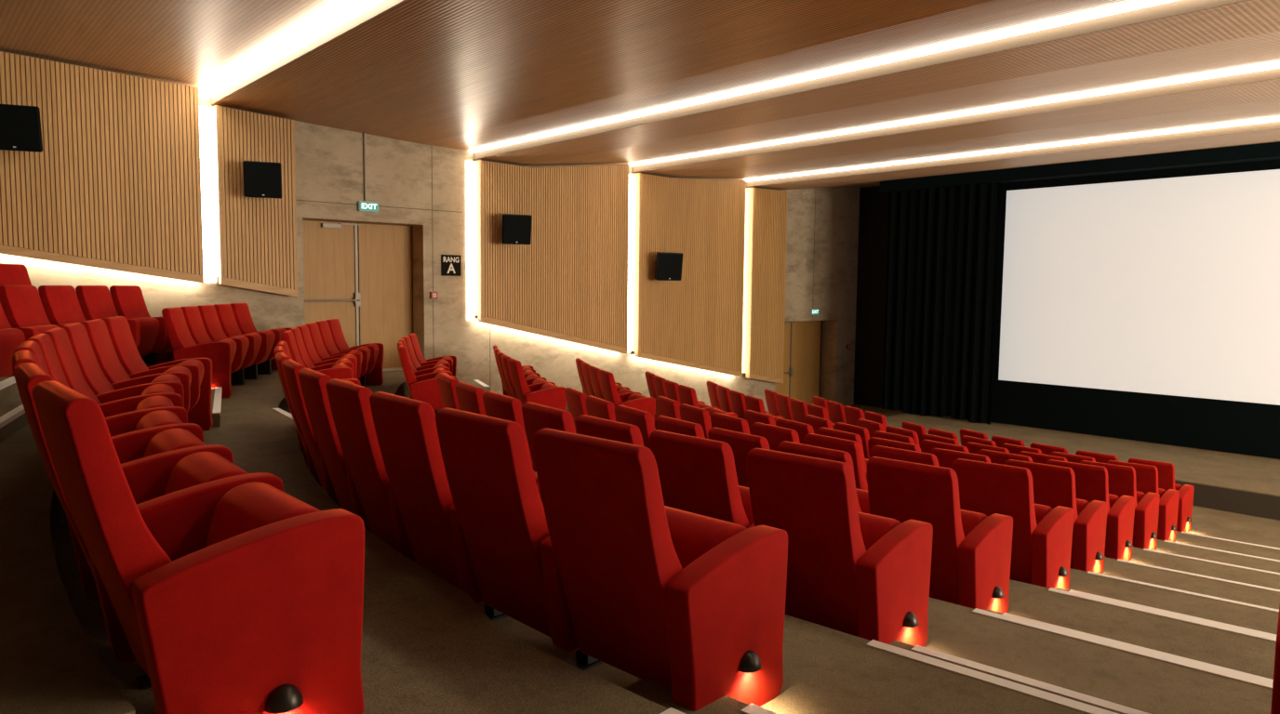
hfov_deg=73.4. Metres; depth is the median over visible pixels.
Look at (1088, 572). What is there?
trim
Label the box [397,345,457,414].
seat
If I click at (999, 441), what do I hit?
seat
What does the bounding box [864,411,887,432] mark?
seat
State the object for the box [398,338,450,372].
seat
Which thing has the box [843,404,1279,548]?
floor
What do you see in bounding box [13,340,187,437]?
seat
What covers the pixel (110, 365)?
seat
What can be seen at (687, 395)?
seat
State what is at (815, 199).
trim
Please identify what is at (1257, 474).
floor
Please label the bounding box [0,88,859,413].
wall
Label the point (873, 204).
wall
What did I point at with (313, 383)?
seat
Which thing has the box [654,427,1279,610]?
floor
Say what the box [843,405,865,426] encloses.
seat
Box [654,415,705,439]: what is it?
seat
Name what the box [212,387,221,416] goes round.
trim
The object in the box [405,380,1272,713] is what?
floor
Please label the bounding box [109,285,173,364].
seat
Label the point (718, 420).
seat
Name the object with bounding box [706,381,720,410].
seat
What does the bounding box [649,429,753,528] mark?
seat
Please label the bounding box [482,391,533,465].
seat
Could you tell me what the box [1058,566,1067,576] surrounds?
lamp
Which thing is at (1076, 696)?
trim
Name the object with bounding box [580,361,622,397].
seat
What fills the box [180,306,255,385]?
seat
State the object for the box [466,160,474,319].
light strip
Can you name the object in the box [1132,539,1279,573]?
floor
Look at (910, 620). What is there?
lamp
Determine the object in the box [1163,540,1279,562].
trim
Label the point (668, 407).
seat
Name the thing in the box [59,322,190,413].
seat
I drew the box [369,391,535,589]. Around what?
seat
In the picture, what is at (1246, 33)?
ceiling
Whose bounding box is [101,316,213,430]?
seat
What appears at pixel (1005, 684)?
trim
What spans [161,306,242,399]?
seat
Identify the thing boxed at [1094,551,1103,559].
lamp
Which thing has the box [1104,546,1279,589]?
floor
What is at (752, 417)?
seat
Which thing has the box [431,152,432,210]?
trim
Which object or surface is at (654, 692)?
floor
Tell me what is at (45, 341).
seat
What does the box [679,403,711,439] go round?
seat
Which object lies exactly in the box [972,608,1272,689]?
trim
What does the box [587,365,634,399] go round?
seat
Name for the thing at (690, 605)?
seat
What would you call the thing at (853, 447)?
seat
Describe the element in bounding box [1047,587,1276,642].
trim
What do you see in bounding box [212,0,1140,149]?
ceiling
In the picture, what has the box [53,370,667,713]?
floor
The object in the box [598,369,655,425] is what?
seat
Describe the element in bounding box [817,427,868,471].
seat
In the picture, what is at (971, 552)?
seat
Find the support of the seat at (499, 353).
on the floor at (1242, 653)
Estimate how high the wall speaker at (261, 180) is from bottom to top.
0.464 m
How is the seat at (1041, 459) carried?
on the floor at (1161, 546)
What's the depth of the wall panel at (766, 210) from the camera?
17.91 m
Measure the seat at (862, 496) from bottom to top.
0.849 m
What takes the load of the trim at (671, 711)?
attached to the floor at (428, 647)
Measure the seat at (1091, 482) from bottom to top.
0.863 m
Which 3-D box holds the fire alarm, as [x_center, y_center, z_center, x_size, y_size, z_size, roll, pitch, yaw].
[-3.158,-0.949,13.164,0.104,0.104,0.052,-3,6,-41]
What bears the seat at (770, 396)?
on the floor at (1161, 546)
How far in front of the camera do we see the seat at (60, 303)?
7.78 m
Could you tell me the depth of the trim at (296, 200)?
12.59 m
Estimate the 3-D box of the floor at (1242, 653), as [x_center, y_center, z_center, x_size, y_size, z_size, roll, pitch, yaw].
[2.120,1.470,6.603,4.133,0.525,17.358,-3,6,-39]
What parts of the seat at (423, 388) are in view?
backrest, armrest, panel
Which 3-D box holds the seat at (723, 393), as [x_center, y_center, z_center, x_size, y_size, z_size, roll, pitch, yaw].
[1.431,0.840,12.356,0.597,0.849,0.560,0,5,-12]
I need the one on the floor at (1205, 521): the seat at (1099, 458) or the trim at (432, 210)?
the seat at (1099, 458)
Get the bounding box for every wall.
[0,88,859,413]
[853,169,1272,408]
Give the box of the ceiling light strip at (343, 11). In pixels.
[199,0,383,97]
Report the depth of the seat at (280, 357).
5.26 m
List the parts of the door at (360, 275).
latch rod, sill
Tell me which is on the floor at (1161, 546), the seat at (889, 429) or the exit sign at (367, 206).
the seat at (889, 429)
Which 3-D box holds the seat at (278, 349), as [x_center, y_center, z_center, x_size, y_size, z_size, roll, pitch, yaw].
[-2.214,0.352,5.980,0.598,0.849,0.560,-1,5,-23]
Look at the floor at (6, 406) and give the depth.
5.18 m
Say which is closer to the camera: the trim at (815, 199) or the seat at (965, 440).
the seat at (965, 440)
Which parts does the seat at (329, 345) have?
backrest, armrest, leg, seat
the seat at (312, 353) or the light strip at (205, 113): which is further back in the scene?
the light strip at (205, 113)
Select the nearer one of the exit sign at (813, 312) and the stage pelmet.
the stage pelmet
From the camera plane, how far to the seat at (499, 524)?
2.94 m
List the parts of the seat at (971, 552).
backrest, seat, panel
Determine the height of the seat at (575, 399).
0.863 m
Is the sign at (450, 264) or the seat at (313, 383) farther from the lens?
the sign at (450, 264)
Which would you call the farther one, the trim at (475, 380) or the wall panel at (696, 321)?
the wall panel at (696, 321)
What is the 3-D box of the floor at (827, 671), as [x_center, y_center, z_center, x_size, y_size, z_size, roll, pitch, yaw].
[0.308,1.147,4.992,3.963,0.525,17.379,-3,6,-38]
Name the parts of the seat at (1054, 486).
backrest, seat, panel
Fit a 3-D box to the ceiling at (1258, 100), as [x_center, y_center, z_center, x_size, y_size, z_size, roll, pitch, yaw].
[6.678,-2.960,10.128,2.980,0.244,17.288,-3,6,-41]
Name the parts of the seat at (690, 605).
armrest, leg, backrest, seat, panel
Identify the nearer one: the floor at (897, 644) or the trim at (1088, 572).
the floor at (897, 644)
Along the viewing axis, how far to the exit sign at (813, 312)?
19.35 m
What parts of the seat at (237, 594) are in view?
backrest, leg, armrest, panel, seat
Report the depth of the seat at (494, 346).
12.61 m
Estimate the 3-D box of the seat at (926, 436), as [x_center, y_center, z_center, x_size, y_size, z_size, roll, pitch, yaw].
[3.462,1.275,9.522,0.601,0.849,0.559,-2,5,-29]
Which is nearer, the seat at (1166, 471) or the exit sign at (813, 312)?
the seat at (1166, 471)
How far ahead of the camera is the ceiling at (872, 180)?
13.71 m
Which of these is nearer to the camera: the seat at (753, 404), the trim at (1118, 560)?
the trim at (1118, 560)
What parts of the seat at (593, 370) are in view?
backrest, armrest, seat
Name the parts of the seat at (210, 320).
backrest, leg, seat, armrest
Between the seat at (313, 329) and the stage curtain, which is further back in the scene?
the stage curtain
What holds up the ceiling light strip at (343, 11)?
attached to the ceiling at (190, 43)
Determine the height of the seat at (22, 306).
0.849 m
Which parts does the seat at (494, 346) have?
panel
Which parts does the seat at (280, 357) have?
armrest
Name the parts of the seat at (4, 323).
backrest, seat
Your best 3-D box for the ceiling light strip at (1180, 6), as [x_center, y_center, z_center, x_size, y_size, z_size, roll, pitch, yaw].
[3.080,-2.736,6.987,0.011,0.428,17.288,-3,6,-41]
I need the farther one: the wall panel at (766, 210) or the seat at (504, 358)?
the wall panel at (766, 210)
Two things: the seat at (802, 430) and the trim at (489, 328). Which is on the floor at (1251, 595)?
the seat at (802, 430)
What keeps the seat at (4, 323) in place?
on the floor at (49, 664)
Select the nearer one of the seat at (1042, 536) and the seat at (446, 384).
the seat at (1042, 536)
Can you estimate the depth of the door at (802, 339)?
19.85 m
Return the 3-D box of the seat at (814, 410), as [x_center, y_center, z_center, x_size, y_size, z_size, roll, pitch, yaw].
[2.659,1.091,11.779,0.600,0.863,0.687,-1,5,-16]
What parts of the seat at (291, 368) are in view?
armrest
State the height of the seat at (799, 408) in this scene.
0.849 m
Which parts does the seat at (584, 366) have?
backrest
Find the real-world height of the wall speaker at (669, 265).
0.521 m
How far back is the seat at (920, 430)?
11.22 m
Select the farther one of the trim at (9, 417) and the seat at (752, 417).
the seat at (752, 417)
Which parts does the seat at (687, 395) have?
backrest, armrest, seat, panel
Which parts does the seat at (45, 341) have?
backrest, armrest, seat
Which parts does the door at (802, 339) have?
latch rod, frame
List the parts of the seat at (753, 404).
backrest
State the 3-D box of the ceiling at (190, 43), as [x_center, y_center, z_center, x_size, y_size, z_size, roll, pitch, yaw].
[-2.880,-2.842,1.742,7.964,0.420,17.288,-3,6,-41]
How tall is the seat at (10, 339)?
0.863 m
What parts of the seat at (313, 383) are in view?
armrest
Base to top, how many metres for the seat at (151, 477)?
0.849 m
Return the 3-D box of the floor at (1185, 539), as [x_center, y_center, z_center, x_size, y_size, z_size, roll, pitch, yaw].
[6.132,2.127,9.986,3.554,0.525,17.316,-4,6,-44]
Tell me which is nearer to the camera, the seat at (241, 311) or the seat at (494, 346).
the seat at (241, 311)
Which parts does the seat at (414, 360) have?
backrest, armrest, seat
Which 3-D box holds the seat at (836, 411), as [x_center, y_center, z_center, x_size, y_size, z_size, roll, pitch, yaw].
[3.287,1.121,13.527,0.597,0.849,0.560,-1,5,-13]
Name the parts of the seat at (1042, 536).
backrest, seat, panel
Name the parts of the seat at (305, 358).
backrest, armrest, seat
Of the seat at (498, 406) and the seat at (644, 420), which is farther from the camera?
the seat at (644, 420)
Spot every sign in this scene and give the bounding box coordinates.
[358,200,378,212]
[440,254,461,276]
[810,308,818,315]
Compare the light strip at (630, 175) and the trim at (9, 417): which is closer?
the trim at (9, 417)
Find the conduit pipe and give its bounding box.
[361,133,367,200]
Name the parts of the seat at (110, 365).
backrest, armrest, seat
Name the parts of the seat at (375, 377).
backrest, panel, seat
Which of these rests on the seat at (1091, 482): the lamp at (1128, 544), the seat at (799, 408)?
the lamp at (1128, 544)
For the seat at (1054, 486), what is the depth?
6.08 m
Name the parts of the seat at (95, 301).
backrest, seat, leg, armrest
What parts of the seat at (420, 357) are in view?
backrest, panel, seat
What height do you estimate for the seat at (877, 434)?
0.849 m
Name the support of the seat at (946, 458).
on the floor at (1251, 595)
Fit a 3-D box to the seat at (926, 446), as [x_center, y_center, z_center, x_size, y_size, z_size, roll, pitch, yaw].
[2.977,1.199,8.123,0.601,0.849,0.559,-3,6,-37]
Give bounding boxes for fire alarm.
[430,292,437,298]
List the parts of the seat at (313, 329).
backrest, armrest, seat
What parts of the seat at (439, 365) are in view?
backrest, armrest, seat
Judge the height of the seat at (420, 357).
0.863 m
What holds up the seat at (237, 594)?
on the floor at (428, 647)
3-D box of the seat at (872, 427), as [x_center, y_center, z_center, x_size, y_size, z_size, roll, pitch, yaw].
[3.017,1.195,10.536,0.594,0.863,0.549,-1,5,-18]
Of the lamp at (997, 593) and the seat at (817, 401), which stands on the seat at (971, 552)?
the lamp at (997, 593)
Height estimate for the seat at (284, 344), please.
0.863 m
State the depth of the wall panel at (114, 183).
10.05 m
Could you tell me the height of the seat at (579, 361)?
0.863 m
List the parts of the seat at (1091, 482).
backrest, seat, panel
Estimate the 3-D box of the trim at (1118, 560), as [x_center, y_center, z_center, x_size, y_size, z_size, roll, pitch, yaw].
[4.173,1.622,6.242,1.256,0.027,0.046,5,6,41]
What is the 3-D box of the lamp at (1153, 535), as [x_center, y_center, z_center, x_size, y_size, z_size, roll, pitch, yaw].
[4.800,1.662,8.011,0.040,0.050,0.086,5,6,44]
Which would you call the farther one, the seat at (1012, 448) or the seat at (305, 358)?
the seat at (1012, 448)
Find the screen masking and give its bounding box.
[990,159,1279,458]
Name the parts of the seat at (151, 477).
backrest, armrest, seat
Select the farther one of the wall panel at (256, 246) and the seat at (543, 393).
the wall panel at (256, 246)
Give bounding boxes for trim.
[0,376,15,389]
[0,404,25,428]
[210,0,405,105]
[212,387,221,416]
[271,408,293,420]
[295,200,462,213]
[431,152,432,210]
[431,210,434,358]
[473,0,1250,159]
[473,379,489,386]
[489,328,490,358]
[659,707,685,713]
[740,704,777,713]
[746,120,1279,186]
[812,199,815,319]
[866,640,1118,713]
[911,645,1150,713]
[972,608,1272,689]
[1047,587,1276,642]
[1086,571,1279,613]
[1117,559,1279,592]
[1143,548,1279,575]
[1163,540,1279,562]
[1181,532,1279,549]
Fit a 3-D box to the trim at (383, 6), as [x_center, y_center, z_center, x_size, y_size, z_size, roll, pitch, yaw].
[0.222,-2.881,4.463,0.011,0.480,17.288,-3,6,-41]
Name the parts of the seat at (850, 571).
backrest, seat, panel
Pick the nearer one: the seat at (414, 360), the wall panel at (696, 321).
the seat at (414, 360)
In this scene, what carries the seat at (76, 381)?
on the floor at (428, 647)
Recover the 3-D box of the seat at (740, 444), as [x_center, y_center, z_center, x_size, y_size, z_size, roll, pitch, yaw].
[0.766,0.863,5.428,0.600,0.849,0.560,-3,6,-38]
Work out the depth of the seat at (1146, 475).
8.79 m
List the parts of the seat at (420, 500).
armrest, backrest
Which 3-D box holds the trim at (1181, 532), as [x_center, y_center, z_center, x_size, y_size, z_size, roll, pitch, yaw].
[6.363,1.960,8.933,1.256,0.027,0.046,5,6,42]
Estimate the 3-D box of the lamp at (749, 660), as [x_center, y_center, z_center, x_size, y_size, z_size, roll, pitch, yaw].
[0.337,0.906,2.561,0.040,0.050,0.086,5,6,44]
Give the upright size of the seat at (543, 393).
0.863 m
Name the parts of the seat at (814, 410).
backrest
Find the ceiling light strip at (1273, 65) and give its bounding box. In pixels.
[628,61,1279,166]
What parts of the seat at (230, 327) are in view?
backrest, leg, seat, armrest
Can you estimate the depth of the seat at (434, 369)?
10.13 m
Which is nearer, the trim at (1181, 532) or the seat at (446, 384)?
the seat at (446, 384)
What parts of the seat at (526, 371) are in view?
backrest, armrest, seat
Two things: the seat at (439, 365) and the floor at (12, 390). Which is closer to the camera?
the floor at (12, 390)
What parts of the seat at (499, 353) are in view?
backrest, armrest, seat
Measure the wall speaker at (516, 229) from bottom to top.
0.478 m
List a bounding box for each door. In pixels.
[302,219,413,372]
[774,320,821,404]
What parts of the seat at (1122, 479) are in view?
backrest, seat, panel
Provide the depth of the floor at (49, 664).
2.27 m
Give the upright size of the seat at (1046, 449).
0.849 m
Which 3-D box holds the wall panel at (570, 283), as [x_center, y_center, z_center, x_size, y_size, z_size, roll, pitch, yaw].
[-1.423,-1.685,14.504,3.030,3.385,0.226,-3,6,-41]
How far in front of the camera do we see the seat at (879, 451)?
5.60 m
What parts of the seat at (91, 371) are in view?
backrest, armrest, seat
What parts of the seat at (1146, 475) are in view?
backrest, seat, panel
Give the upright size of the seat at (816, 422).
0.863 m
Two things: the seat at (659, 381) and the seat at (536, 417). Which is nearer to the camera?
the seat at (536, 417)
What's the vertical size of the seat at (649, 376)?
0.863 m
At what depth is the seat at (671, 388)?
11.20 m
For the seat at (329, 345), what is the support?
on the floor at (827, 671)
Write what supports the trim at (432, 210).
attached to the wall at (329, 167)
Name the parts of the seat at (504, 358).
backrest, armrest, seat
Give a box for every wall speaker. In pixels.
[0,104,42,152]
[242,160,282,199]
[501,213,532,244]
[654,252,683,280]
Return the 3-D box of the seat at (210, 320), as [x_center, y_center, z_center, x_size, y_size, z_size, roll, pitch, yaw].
[-4.493,-0.150,9.495,0.597,0.849,0.560,0,5,-11]
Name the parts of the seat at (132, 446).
backrest, armrest, seat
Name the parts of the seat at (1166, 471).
backrest, seat, panel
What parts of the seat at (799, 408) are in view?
backrest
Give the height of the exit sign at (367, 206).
0.139 m
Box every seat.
[0,263,31,285]
[0,285,75,328]
[0,302,66,333]
[0,327,39,377]
[12,350,205,540]
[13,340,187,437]
[13,362,248,601]
[25,333,182,417]
[31,380,364,713]
[38,285,140,347]
[40,327,184,408]
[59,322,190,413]
[75,285,168,367]
[80,319,199,411]
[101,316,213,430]
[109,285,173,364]
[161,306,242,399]
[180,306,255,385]
[197,305,267,379]
[213,303,280,374]
[230,303,292,370]
[274,346,285,393]
[275,341,360,386]
[275,352,308,467]
[280,330,353,379]
[281,359,326,491]
[289,327,356,379]
[296,324,361,379]
[298,368,353,513]
[306,322,367,379]
[315,320,374,386]
[325,378,397,550]
[326,319,383,385]
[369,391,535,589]
[397,341,449,376]
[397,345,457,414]
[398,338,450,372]
[401,335,452,373]
[408,333,456,376]
[435,407,551,638]
[437,373,460,410]
[454,382,486,415]
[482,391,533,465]
[493,345,533,395]
[493,347,535,395]
[496,351,540,396]
[501,354,547,398]
[507,358,566,411]
[521,401,575,471]
[533,428,787,711]
[564,387,587,434]
[575,358,587,396]
[575,414,643,446]
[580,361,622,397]
[585,396,615,421]
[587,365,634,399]
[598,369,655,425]
[614,404,655,449]
[645,371,658,427]
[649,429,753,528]
[653,375,666,398]
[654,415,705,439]
[655,396,680,420]
[664,379,711,408]
[678,385,737,417]
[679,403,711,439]
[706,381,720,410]
[707,427,769,487]
[710,413,749,434]
[716,385,733,413]
[729,389,775,419]
[744,395,783,426]
[745,410,775,435]
[746,448,933,647]
[751,422,799,451]
[764,388,779,416]
[775,393,793,421]
[776,418,813,444]
[777,440,870,514]
[789,398,835,424]
[803,414,833,434]
[804,433,867,491]
[807,403,834,429]
[812,396,829,420]
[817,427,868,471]
[826,400,846,424]
[834,422,869,459]
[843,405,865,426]
[857,418,884,438]
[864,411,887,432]
[866,456,1013,613]
[867,437,920,458]
[870,445,939,466]
[873,430,914,444]
[886,426,920,451]
[901,421,926,448]
[920,440,968,453]
[921,433,959,445]
[928,427,958,440]
[930,448,991,468]
[952,458,1073,589]
[960,428,987,445]
[960,435,996,446]
[965,442,1009,454]
[977,449,1032,465]
[991,435,1025,447]
[1001,443,1041,454]
[1004,459,1107,573]
[1018,451,1067,464]
[1030,442,1067,455]
[1045,459,1134,560]
[1050,452,1095,463]
[1075,450,1118,463]
[1080,460,1159,550]
[1106,460,1179,542]
[1127,457,1194,533]
[1270,605,1279,713]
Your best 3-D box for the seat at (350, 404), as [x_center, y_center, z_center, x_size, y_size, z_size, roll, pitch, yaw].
[-1.106,0.523,4.020,0.598,0.849,0.560,-3,6,-36]
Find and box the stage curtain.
[881,182,1000,425]
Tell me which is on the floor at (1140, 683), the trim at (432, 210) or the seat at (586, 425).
the seat at (586, 425)
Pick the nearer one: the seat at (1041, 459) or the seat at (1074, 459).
the seat at (1041, 459)
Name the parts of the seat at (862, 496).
seat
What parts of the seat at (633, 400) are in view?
backrest, armrest, panel, seat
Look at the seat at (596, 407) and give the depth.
6.61 m
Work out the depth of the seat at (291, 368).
4.78 m
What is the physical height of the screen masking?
4.563 m
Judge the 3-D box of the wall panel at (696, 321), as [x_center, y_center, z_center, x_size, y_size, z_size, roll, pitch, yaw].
[0.972,-1.525,16.623,2.835,3.988,0.226,-3,6,-41]
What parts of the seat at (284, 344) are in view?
backrest, panel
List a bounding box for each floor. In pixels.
[0,376,18,401]
[0,392,28,443]
[0,424,135,713]
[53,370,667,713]
[211,387,221,427]
[289,370,1087,713]
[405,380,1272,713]
[493,390,1275,679]
[624,678,748,713]
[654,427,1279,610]
[654,428,1279,634]
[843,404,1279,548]
[885,413,1279,520]
[889,640,1121,713]
[985,609,1002,614]
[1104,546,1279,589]
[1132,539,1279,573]
[1173,531,1279,560]
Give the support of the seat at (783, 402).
on the floor at (1161, 546)
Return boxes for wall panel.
[0,51,203,282]
[211,105,298,296]
[472,160,628,353]
[630,173,746,376]
[742,187,787,384]
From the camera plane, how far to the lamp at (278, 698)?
1.96 m
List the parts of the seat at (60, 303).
backrest, armrest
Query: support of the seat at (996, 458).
on the floor at (1139, 555)
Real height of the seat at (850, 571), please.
0.863 m
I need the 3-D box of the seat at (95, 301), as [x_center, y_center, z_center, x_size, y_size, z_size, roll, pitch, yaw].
[-5.075,-0.277,8.456,0.596,0.849,0.560,0,5,-3]
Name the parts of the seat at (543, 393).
backrest, armrest, panel, seat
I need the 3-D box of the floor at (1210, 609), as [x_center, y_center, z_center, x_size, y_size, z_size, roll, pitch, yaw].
[3.075,1.595,7.373,4.303,0.525,17.288,-3,6,-41]
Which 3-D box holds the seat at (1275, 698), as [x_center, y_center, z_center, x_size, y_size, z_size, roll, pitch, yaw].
[2.294,0.907,2.560,0.634,0.863,0.594,4,6,38]
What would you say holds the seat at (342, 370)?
on the floor at (827, 671)
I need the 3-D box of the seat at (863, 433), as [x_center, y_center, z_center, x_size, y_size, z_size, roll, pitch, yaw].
[2.398,1.116,9.076,0.601,0.849,0.560,-2,5,-27]
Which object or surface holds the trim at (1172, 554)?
attached to the floor at (1139, 555)
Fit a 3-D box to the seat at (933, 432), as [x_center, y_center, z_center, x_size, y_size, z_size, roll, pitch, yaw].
[4.023,1.337,10.956,0.602,0.849,0.559,-1,5,-22]
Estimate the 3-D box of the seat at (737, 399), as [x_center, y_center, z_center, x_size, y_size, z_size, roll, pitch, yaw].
[1.557,0.886,11.803,0.597,0.849,0.560,-1,5,-14]
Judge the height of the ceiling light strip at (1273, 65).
0.060 m
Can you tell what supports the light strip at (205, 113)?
attached to the wall at (329, 167)
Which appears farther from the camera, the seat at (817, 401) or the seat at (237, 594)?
the seat at (817, 401)
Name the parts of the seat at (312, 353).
backrest, armrest, seat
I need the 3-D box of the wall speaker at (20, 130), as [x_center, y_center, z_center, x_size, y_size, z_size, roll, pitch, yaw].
[-6.758,-2.466,9.258,0.516,0.493,0.507,-3,6,-41]
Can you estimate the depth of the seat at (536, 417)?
4.71 m
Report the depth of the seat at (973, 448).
8.86 m
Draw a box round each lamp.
[264,683,303,713]
[738,650,760,673]
[903,612,918,627]
[992,586,1003,599]
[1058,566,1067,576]
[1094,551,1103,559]
[1125,540,1132,547]
[1150,532,1157,538]
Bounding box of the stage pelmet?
[879,141,1279,193]
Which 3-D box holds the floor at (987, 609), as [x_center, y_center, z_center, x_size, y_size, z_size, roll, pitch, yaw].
[2.058,1.412,3.885,1.575,0.180,0.322,5,6,41]
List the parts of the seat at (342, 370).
backrest, armrest, panel, seat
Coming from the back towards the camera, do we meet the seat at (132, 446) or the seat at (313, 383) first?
the seat at (313, 383)
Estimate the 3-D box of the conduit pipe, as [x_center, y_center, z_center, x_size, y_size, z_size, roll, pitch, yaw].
[-3.947,-2.732,12.322,0.070,0.975,0.035,-3,6,-41]
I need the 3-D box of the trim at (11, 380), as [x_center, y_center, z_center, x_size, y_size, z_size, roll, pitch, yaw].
[-3.976,0.230,5.165,0.054,0.027,2.104,-2,5,-25]
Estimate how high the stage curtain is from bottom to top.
4.402 m
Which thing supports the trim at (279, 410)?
attached to the floor at (428, 647)
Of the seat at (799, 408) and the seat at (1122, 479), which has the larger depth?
the seat at (799, 408)
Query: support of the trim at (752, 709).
attached to the floor at (654, 692)
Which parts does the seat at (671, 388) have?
backrest, seat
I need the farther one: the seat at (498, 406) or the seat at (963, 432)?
the seat at (963, 432)
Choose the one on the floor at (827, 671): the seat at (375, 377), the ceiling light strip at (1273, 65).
the seat at (375, 377)
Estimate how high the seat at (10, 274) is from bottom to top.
0.863 m
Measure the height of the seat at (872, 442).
0.849 m
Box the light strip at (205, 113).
[199,106,215,282]
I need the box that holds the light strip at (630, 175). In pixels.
[627,173,632,352]
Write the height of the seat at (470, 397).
0.849 m
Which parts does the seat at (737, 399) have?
backrest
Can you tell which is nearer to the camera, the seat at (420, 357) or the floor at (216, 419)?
the floor at (216, 419)
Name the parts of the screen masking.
projection screen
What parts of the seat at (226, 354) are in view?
backrest, panel, armrest, seat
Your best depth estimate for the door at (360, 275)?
12.80 m
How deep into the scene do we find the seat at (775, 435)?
6.53 m
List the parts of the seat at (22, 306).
backrest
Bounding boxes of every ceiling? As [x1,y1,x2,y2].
[0,0,342,88]
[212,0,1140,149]
[474,0,1279,166]
[634,79,1279,179]
[750,129,1279,190]
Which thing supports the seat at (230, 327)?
on the floor at (428, 647)
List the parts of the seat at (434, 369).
backrest, armrest, seat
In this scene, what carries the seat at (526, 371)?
on the floor at (1242, 653)
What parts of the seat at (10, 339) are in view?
seat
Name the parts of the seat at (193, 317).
backrest, armrest, leg, seat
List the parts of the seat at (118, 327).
backrest, panel, seat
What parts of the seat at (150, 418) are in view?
backrest, armrest, seat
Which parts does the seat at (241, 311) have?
backrest, seat, panel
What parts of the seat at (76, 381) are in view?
backrest, armrest, seat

